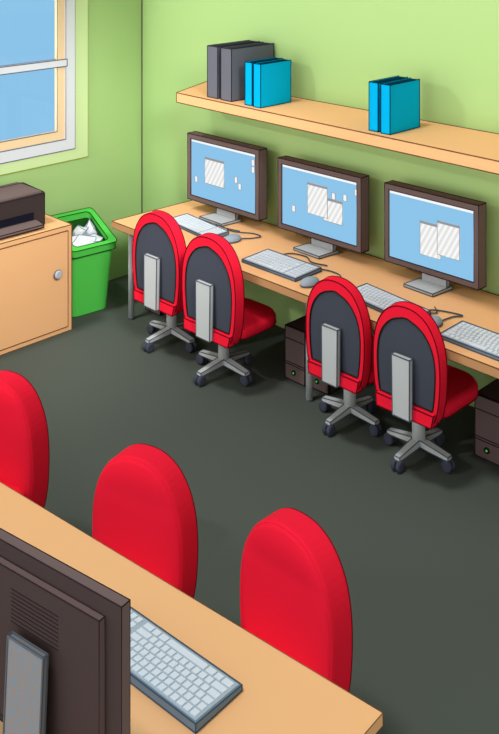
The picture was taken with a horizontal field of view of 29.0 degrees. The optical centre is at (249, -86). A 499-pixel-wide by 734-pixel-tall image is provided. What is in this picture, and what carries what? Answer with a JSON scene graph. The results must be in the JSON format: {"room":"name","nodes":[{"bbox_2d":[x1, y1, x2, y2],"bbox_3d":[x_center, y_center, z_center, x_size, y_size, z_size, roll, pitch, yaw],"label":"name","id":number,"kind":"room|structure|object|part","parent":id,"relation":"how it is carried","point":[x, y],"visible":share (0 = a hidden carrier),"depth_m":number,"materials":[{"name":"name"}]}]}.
{"room":"computer lab","nodes":[
{"label":"computer lab","id":0,"kind":"room"},
{"bbox_2d":[0,0,140,281],"bbox_3d":[-2.769,1.441,6.182,0.126,3.002,5.200,0,0,45],"label":"wall","id":1,"kind":"structure","parent":0,"point":[107,181],"depth_m":7.75,"materials":[{"name":"green paint"}]},
{"bbox_2d":[0,0,87,175],"bbox_3d":[-2.217,1.055,6.705,0.126,1.697,2.585,0,0,45],"label":"window","id":2,"kind":"structure","parent":1,"relation":"in","point":[69,140],"depth_m":7.43,"materials":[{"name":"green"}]},
{"bbox_3d":[-2.199,1.075,6.687,0.038,1.317,2.164,0,0,45],"label":"sash","id":3,"kind":"part","parent":2,"relation":"part of","materials":[{"name":"brown"}]},
{"bbox_2d":[0,275,498,733],"bbox_3d":[-0.713,2.990,2.217,8.600,0.100,8.100,0,0,45],"label":"floor","id":4,"kind":"structure","parent":0,"point":[417,548],"depth_m":4.97,"materials":[{"name":"grey carpet"}]},
{"bbox_2d":[0,370,49,507],"bbox_3d":[-1.183,2.517,4.250,0.478,0.845,0.506,0,0,30],"label":"swivel chair","id":5,"kind":"object","parent":4,"relation":"on","point":[24,435],"visible":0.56,"depth_m":4.27,"materials":[{"name":"red fabric"}]},
{"bbox_3d":[-1.218,2.556,4.189,0.386,0.072,0.366,0,0,30],"label":"seat","id":6,"kind":"part","parent":5,"relation":"part of","materials":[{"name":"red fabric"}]},
{"bbox_2d":[0,385,31,498],"bbox_3d":[-1.140,2.393,4.326,0.424,0.581,0.029,0,0,30],"label":"backrest","id":7,"kind":"object","parent":5,"relation":"on","point":[15,414],"depth_m":4.26,"materials":[{"name":"red fabric"}]},
{"bbox_2d":[0,214,71,355],"bbox_3d":[-2.023,2.567,6.426,0.572,0.752,1.667,0,0,45],"label":"storage cabinet","id":8,"kind":"object","parent":4,"relation":"on","point":[36,265],"visible":0.98,"depth_m":6.63,"materials":[{"name":"brown wood"}]},
{"bbox_2d":[0,182,44,238],"bbox_3d":[-1.781,2.074,6.721,0.487,0.241,0.646,0,0,45],"label":"printer","id":9,"kind":"object","parent":8,"relation":"on","point":[22,205],"visible":1,"depth_m":6.73,"materials":[{"name":"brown plastic"}]},
{"bbox_2d":[0,219,43,238],"bbox_3d":[-1.650,2.163,6.583,0.107,0.040,0.517,0,0,45],"label":"tray","id":10,"kind":"object","parent":9,"relation":"on","point":[19,226],"depth_m":6.65,"materials":[{"name":"brown plastic"}]},
{"bbox_3d":[-1.337,2.510,6.731,0.032,0.068,0.068,0,0,45],"label":"door knob","id":11,"kind":"part","parent":8,"relation":"part of","materials":[{"name":"grey metal"}]},
{"bbox_2d":[50,207,116,316],"bbox_3d":[-1.261,2.612,7.260,0.397,0.662,0.412,0,0,-39],"label":"waste bin","id":12,"kind":"object","parent":4,"relation":"on","point":[90,262],"visible":0.67,"depth_m":7.14,"materials":[{"name":"green plastic"}]},
{"bbox_2d":[72,225,88,235],"bbox_3d":[-1.287,2.405,7.286,0.132,0.122,0.147,0,0,-1],"label":"crumpled paper","id":13,"kind":"object","parent":12,"relation":"in","point":[78,229],"visible":0.7,"depth_m":7.26,"materials":[{"name":"white paper"}]},
{"bbox_2d":[72,234,95,246],"bbox_3d":[-1.263,2.452,7.143,0.276,0.151,0.183,0,0,-18],"label":"crumpled paper","id":14,"kind":"object","parent":12,"relation":"in","point":[77,240],"visible":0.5,"depth_m":7.17,"materials":[{"name":"white paper"}]},
{"bbox_2d":[85,219,96,234],"bbox_3d":[-1.238,2.425,7.385,0.158,0.198,0.087,0,0,34],"label":"crumpled paper","id":15,"kind":"object","parent":12,"relation":"in","point":[91,230],"visible":0.58,"depth_m":7.35,"materials":[{"name":"white paper"}]},
{"bbox_2d":[89,234,102,241],"bbox_3d":[-1.182,2.490,7.258,0.170,0.141,0.154,0,0,45],"label":"crumpled paper","id":16,"kind":"object","parent":12,"relation":"in","point":[98,238],"visible":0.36,"depth_m":7.27,"materials":[{"name":"white paper"}]},
{"bbox_2d":[92,443,197,597],"bbox_3d":[-0.485,2.517,3.634,0.478,0.845,0.506,0,0,30],"label":"swivel chair","id":17,"kind":"object","parent":4,"relation":"on","point":[144,510],"visible":0.33,"depth_m":3.68,"materials":[{"name":"red fabric"}]},
{"bbox_2d":[145,307,164,315],"bbox_3d":[-0.590,2.772,7.252,0.172,0.342,0.372,0,0,45],"label":"computer","id":18,"kind":"object","parent":4,"relation":"on","point":[159,313],"visible":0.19,"depth_m":7.09,"materials":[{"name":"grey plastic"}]},
{"bbox_2d":[132,210,197,352],"bbox_3d":[-0.508,2.464,6.597,0.574,0.951,0.522,0,0,45],"label":"swivel chair","id":19,"kind":"object","parent":4,"relation":"on","point":[159,245],"visible":0.84,"depth_m":6.41,"materials":[{"name":"red fabric"}]},
{"bbox_3d":[-0.623,2.294,6.430,0.430,0.491,0.024,0,0,45],"label":"panel","id":20,"kind":"part","parent":19,"relation":"part of","materials":[{"name":"grey fabric"}]},
{"bbox_3d":[-0.625,2.575,6.427,0.427,0.076,0.059,0,0,45],"label":"rail","id":21,"kind":"part","parent":19,"relation":"part of","materials":[{"name":"red fabric"}]},
{"bbox_3d":[-0.612,2.853,6.713,0.221,0.056,0.062,0,0,45],"label":"arm","id":22,"kind":"part","parent":19,"relation":"part of","materials":[{"name":"grey metal"}]},
{"bbox_3d":[-0.612,2.853,6.561,0.062,0.056,0.221,0,0,45],"label":"arm","id":23,"kind":"part","parent":19,"relation":"part of","materials":[{"name":"grey metal"}]},
{"bbox_3d":[-0.601,2.299,6.451,0.501,0.620,0.084,0,0,45],"label":"backrest","id":24,"kind":"part","parent":19,"relation":"part of","materials":[{"name":"red fabric"}]},
{"bbox_3d":[-0.460,2.853,6.713,0.062,0.056,0.221,0,0,45],"label":"arm","id":25,"kind":"part","parent":19,"relation":"part of","materials":[{"name":"grey metal"}]},
{"bbox_3d":[-0.460,2.853,6.561,0.221,0.056,0.062,0,0,45],"label":"arm","id":26,"kind":"part","parent":19,"relation":"part of","materials":[{"name":"grey metal"}]},
{"bbox_2d":[0,482,382,733],"bbox_3d":[-1.266,2.579,3.204,3.203,0.721,1.253,0,0,39],"label":"table","id":27,"kind":"object","parent":4,"relation":"on","point":[280,694],"visible":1,"depth_m":2.90,"materials":[{"name":"brown wood"}]},
{"bbox_2d":[0,528,130,733],"bbox_3d":[-0.662,1.939,2.520,0.823,0.561,0.254,0,0,35],"label":"computer monitor","id":28,"kind":"object","parent":27,"relation":"on","point":[65,634],"visible":1,"depth_m":2.40,"materials":[{"name":"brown plastic"}]},
{"bbox_2d":[130,607,242,733],"bbox_3d":[-0.276,2.205,2.852,0.514,0.030,0.194,0,0,41],"label":"keyboard","id":29,"kind":"object","parent":27,"relation":"on","point":[192,689],"visible":0.69,"depth_m":2.77,"materials":[{"name":"grey plastic"}]},
{"bbox_2d":[182,233,275,386],"bbox_3d":[-0.136,2.464,6.134,0.574,0.951,0.522,0,0,45],"label":"swivel chair","id":30,"kind":"object","parent":4,"relation":"on","point":[216,309],"visible":1,"depth_m":5.95,"materials":[{"name":"red fabric"}]},
{"bbox_3d":[-0.241,2.853,6.249,0.221,0.056,0.062,0,0,45],"label":"arm","id":31,"kind":"part","parent":30,"relation":"part of","materials":[{"name":"grey metal"}]},
{"bbox_3d":[-0.252,2.294,5.967,0.430,0.491,0.024,0,0,45],"label":"panel","id":32,"kind":"part","parent":30,"relation":"part of","materials":[{"name":"grey fabric"}]},
{"bbox_3d":[-0.254,2.575,5.964,0.427,0.076,0.059,0,0,45],"label":"rail","id":33,"kind":"part","parent":30,"relation":"part of","materials":[{"name":"plastic"}]},
{"bbox_3d":[-0.241,2.853,6.097,0.062,0.056,0.221,0,0,45],"label":"arm","id":34,"kind":"part","parent":30,"relation":"part of","materials":[{"name":"grey metal"}]},
{"bbox_3d":[-0.230,2.299,5.988,0.501,0.620,0.084,0,0,45],"label":"backrest","id":35,"kind":"part","parent":30,"relation":"part of","materials":[{"name":"red fabric"}]},
{"bbox_3d":[-0.089,2.853,6.097,0.221,0.056,0.062,0,0,45],"label":"arm","id":36,"kind":"part","parent":30,"relation":"part of","materials":[{"name":"grey metal"}]},
{"bbox_3d":[-0.089,2.853,6.249,0.062,0.056,0.221,0,0,45],"label":"arm","id":37,"kind":"part","parent":30,"relation":"part of","materials":[{"name":"grey metal"}]},
{"bbox_3d":[-0.071,2.556,6.147,0.477,0.072,0.412,0,0,45],"label":"seat","id":38,"kind":"part","parent":30,"relation":"part of","materials":[{"name":"red fabric"}]},
{"bbox_2d":[285,315,305,386],"bbox_3d":[0.411,2.772,6.194,0.172,0.342,0.372,0,0,45],"label":"computer","id":39,"kind":"object","parent":4,"relation":"on","point":[295,332],"visible":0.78,"depth_m":6.07,"materials":[{"name":"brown plastic"}]},
{"bbox_2d":[240,508,352,691],"bbox_3d":[0.051,2.517,3.235,0.478,0.845,0.506,0,0,45],"label":"swivel chair","id":40,"kind":"object","parent":4,"relation":"on","point":[295,596],"visible":0.56,"depth_m":3.25,"materials":[{"name":"red fabric"}]},
{"bbox_2d":[240,523,330,679],"bbox_3d":[0.112,2.393,3.297,0.424,0.581,0.029,0,0,45],"label":"backrest","id":41,"kind":"object","parent":40,"relation":"on","point":[285,590],"depth_m":3.27,"materials":[{"name":"red fabric"}]},
{"bbox_2d":[112,200,498,402],"bbox_3d":[0.867,2.578,5.619,4.584,0.723,0.837,0,0,45],"label":"computer desk","id":42,"kind":"object","parent":4,"relation":"on","point":[480,308],"visible":0.52,"depth_m":5.92,"materials":[{"name":"brown wood"}]},
{"bbox_3d":[-0.862,2.603,7.018,0.048,0.674,0.048,0,0,45],"label":"leg","id":43,"kind":"part","parent":42,"relation":"part of","materials":[{"name":"grey metal"}]},
{"bbox_2d":[173,213,239,236],"bbox_3d":[-0.332,2.204,6.854,0.287,0.031,0.516,0,0,-38],"label":"keyboard","id":44,"kind":"object","parent":42,"relation":"on","point":[194,225],"visible":0.9,"depth_m":6.79,"materials":[{"name":"grey plastic"}]},
{"bbox_2d":[187,131,266,226],"bbox_3d":[-0.196,1.931,7.012,0.762,0.578,0.229,0,0,45],"label":"computer monitor","id":45,"kind":"object","parent":42,"relation":"on","point":[229,176],"visible":0.98,"depth_m":6.98,"materials":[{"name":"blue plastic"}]},
{"bbox_2d":[225,229,260,242],"bbox_3d":[-0.102,2.195,6.652,0.283,0.044,0.270,0,0,-39],"label":"computer mouse","id":46,"kind":"object","parent":42,"relation":"on","point":[231,238],"visible":0.91,"depth_m":6.54,"materials":[{"name":"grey plastic"}]},
{"bbox_2d":[242,249,326,281],"bbox_3d":[0.242,2.204,6.120,0.363,0.031,0.470,0,0,-44],"label":"keyboard","id":47,"kind":"object","parent":42,"relation":"on","point":[271,261],"visible":1,"depth_m":6.05,"materials":[{"name":"grey plastic"}]},
{"bbox_3d":[0.362,2.603,5.838,0.048,0.674,0.048,0,0,45],"label":"leg","id":48,"kind":"part","parent":42,"relation":"part of","materials":[{"name":"grey metal"}]},
{"bbox_2d":[300,269,340,287],"bbox_3d":[0.438,2.195,5.867,0.243,0.044,0.313,0,0,9],"label":"computer mouse","id":49,"kind":"object","parent":42,"relation":"on","point":[310,281],"visible":0.74,"depth_m":5.75,"materials":[{"name":"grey plastic"}]},
{"bbox_2d":[278,155,368,258],"bbox_3d":[0.455,1.941,6.360,0.728,0.558,0.229,0,0,45],"label":"computer monitor","id":50,"kind":"object","parent":42,"relation":"on","point":[328,205],"visible":1,"depth_m":6.33,"materials":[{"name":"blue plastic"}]},
{"bbox_2d":[357,283,437,314],"bbox_3d":[0.815,2.204,5.507,0.292,0.031,0.512,0,0,-38],"label":"keyboard","id":51,"kind":"object","parent":42,"relation":"on","point":[375,298],"visible":0.55,"depth_m":5.51,"materials":[{"name":"grey plastic"}]},
{"bbox_2d":[384,180,486,296],"bbox_3d":[1.077,1.938,5.739,0.670,0.563,0.229,0,0,45],"label":"computer monitor","id":52,"kind":"object","parent":42,"relation":"on","point":[441,236],"visible":1,"depth_m":5.71,"materials":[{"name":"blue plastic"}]},
{"bbox_2d":[429,309,462,326],"bbox_3d":[1.015,2.195,5.305,0.294,0.044,0.209,0,0,-36],"label":"computer mouse","id":53,"kind":"object","parent":42,"relation":"on","point":[438,320],"visible":0.63,"depth_m":5.28,"materials":[{"name":"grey plastic"}]},
{"bbox_2d":[441,320,498,360],"bbox_3d":[1.372,2.204,5.066,0.574,0.031,0.516,0,0,-43],"label":"keyboard","id":54,"kind":"object","parent":42,"relation":"on","point":[477,339],"visible":0.96,"depth_m":5.00,"materials":[{"name":"grey plastic"}]},
{"bbox_2d":[313,375,341,394],"bbox_3d":[0.549,2.772,6.085,0.172,0.342,0.372,0,0,45],"label":"computer","id":55,"kind":"object","parent":4,"relation":"on","point":[318,385],"visible":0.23,"depth_m":5.94,"materials":[{"name":"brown plastic"}]},
{"bbox_3d":[0.428,2.771,5.964,0.172,0.339,0.019,0,0,45],"label":"panel","id":56,"kind":"part","parent":55,"relation":"part of","materials":[{"name":"brown plastic"}]},
{"bbox_2d":[305,276,382,436],"bbox_3d":[0.587,2.479,5.521,0.536,0.922,0.545,0,0,45],"label":"swivel chair","id":57,"kind":"object","parent":4,"relation":"on","point":[339,337],"visible":0.95,"depth_m":5.31,"materials":[{"name":"red fabric"}]},
{"bbox_3d":[0.511,2.853,5.653,0.204,0.056,0.057,0,0,45],"label":"arm","id":58,"kind":"part","parent":57,"relation":"part of","materials":[{"name":"grey metal"}]},
{"bbox_3d":[0.472,2.545,5.333,0.368,0.076,0.059,0,0,45],"label":"rail","id":59,"kind":"part","parent":57,"relation":"part of","materials":[{"name":"red fabric"}]},
{"bbox_3d":[0.475,2.293,5.335,0.371,0.432,0.024,0,0,45],"label":"panel","id":60,"kind":"part","parent":57,"relation":"part of","materials":[{"name":"grey"}]},
{"bbox_3d":[0.511,2.853,5.513,0.057,0.056,0.204,0,0,45],"label":"arm","id":61,"kind":"part","parent":57,"relation":"part of","materials":[{"name":"grey metal"}]},
{"bbox_3d":[0.493,2.298,5.353,0.432,0.561,0.074,0,0,45],"label":"backrest","id":62,"kind":"part","parent":57,"relation":"part of","materials":[{"name":"red fabric"}]},
{"bbox_3d":[0.651,2.853,5.653,0.057,0.056,0.204,0,0,45],"label":"arm","id":63,"kind":"part","parent":57,"relation":"part of","materials":[{"name":"grey metal"}]},
{"bbox_3d":[0.651,2.853,5.513,0.204,0.056,0.057,0,0,45],"label":"arm","id":64,"kind":"part","parent":57,"relation":"part of","materials":[{"name":"grey metal"}]},
{"bbox_3d":[0.659,2.526,5.520,0.411,0.072,0.445,0,0,45],"label":"seat","id":65,"kind":"part","parent":57,"relation":"part of","materials":[{"name":"red fabric"}]},
{"bbox_2d":[373,301,478,472],"bbox_3d":[0.923,2.479,5.164,0.536,0.922,0.545,0,0,45],"label":"swivel chair","id":66,"kind":"object","parent":4,"relation":"on","point":[414,381],"visible":1,"depth_m":4.97,"materials":[{"name":"red fabric"}]},
{"bbox_3d":[0.847,2.853,5.296,0.204,0.056,0.057,0,0,45],"label":"arm","id":67,"kind":"part","parent":66,"relation":"part of","materials":[{"name":"grey metal"}]},
{"bbox_3d":[0.808,2.545,4.976,0.368,0.076,0.059,0,0,45],"label":"rail","id":68,"kind":"part","parent":66,"relation":"part of","materials":[{"name":"red fabric"}]},
{"bbox_3d":[0.847,2.853,5.156,0.057,0.056,0.204,0,0,45],"label":"arm","id":69,"kind":"part","parent":66,"relation":"part of","materials":[{"name":"grey metal"}]},
{"bbox_3d":[0.811,2.293,4.978,0.371,0.432,0.024,0,0,45],"label":"panel","id":70,"kind":"part","parent":66,"relation":"part of","materials":[{"name":"grey fabric"}]},
{"bbox_3d":[0.829,2.298,4.996,0.432,0.561,0.074,0,0,45],"label":"backrest","id":71,"kind":"part","parent":66,"relation":"part of","materials":[{"name":"red fabric"}]},
{"bbox_3d":[0.987,2.853,5.296,0.057,0.056,0.204,0,0,45],"label":"arm","id":72,"kind":"part","parent":66,"relation":"part of","materials":[{"name":"grey metal"}]},
{"bbox_3d":[0.987,2.853,5.156,0.204,0.056,0.057,0,0,45],"label":"arm","id":73,"kind":"part","parent":66,"relation":"part of","materials":[{"name":"grey metal"}]},
{"bbox_3d":[0.995,2.526,5.163,0.411,0.072,0.445,0,0,45],"label":"seat","id":74,"kind":"part","parent":66,"relation":"part of","materials":[{"name":"red fabric"}]},
{"bbox_2d":[474,379,498,465],"bbox_3d":[1.411,2.772,5.313,0.172,0.342,0.372,0,0,45],"label":"computer","id":75,"kind":"object","parent":4,"relation":"on","point":[486,405],"visible":0.86,"depth_m":5.20,"materials":[{"name":"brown plastic"}]},
{"bbox_2d":[141,0,498,407],"bbox_3d":[2.112,1.441,5.057,8.620,3.002,0.128,0,0,45],"label":"wall","id":76,"kind":"structure","parent":0,"point":[334,48],"depth_m":6.52,"materials":[{"name":"green paint"}]},
{"bbox_2d":[176,81,498,174],"bbox_3d":[1.018,1.314,5.645,4.407,0.075,0.603,0,0,45],"label":"wall shelf","id":77,"kind":"object","parent":76,"relation":"attached to","point":[470,148],"visible":0.85,"depth_m":5.81,"materials":[{"name":"brown wood"}]},
{"bbox_2d":[207,40,259,98],"bbox_3d":[-0.110,1.098,6.889,0.112,0.366,0.426,0,0,45],"label":"ring binder","id":78,"kind":"object","parent":77,"relation":"on","point":[214,50],"visible":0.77,"depth_m":6.74,"materials":[{"name":"grey"}]},
{"bbox_2d":[221,42,273,101],"bbox_3d":[-0.012,1.098,6.782,0.112,0.366,0.426,0,0,45],"label":"ring binder","id":79,"kind":"object","parent":77,"relation":"on","point":[233,58],"visible":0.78,"depth_m":6.65,"materials":[{"name":"grey plastic"}]},
{"bbox_2d":[245,57,282,105],"bbox_3d":[0.098,1.134,6.581,0.072,0.294,0.301,0,0,45],"label":"ring binder","id":80,"kind":"object","parent":77,"relation":"on","point":[248,64],"visible":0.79,"depth_m":6.48,"materials":[{"name":"teal"}]},
{"bbox_2d":[253,58,290,107],"bbox_3d":[0.155,1.134,6.510,0.072,0.294,0.301,0,0,45],"label":"ring binder","id":81,"kind":"object","parent":77,"relation":"on","point":[272,78],"visible":1,"depth_m":6.46,"materials":[{"name":"teal plastic"}]},
{"bbox_2d":[369,75,407,131],"bbox_3d":[0.838,1.134,5.807,0.072,0.294,0.301,0,0,45],"label":"ring binder","id":82,"kind":"object","parent":77,"relation":"on","point":[374,86],"visible":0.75,"depth_m":5.70,"materials":[{"name":"teal"}]},
{"bbox_2d":[380,77,419,134],"bbox_3d":[0.898,1.134,5.733,0.072,0.294,0.301,0,0,45],"label":"ring binder","id":83,"kind":"object","parent":77,"relation":"on","point":[399,99],"visible":1,"depth_m":5.68,"materials":[{"name":"teal"}]}
]}

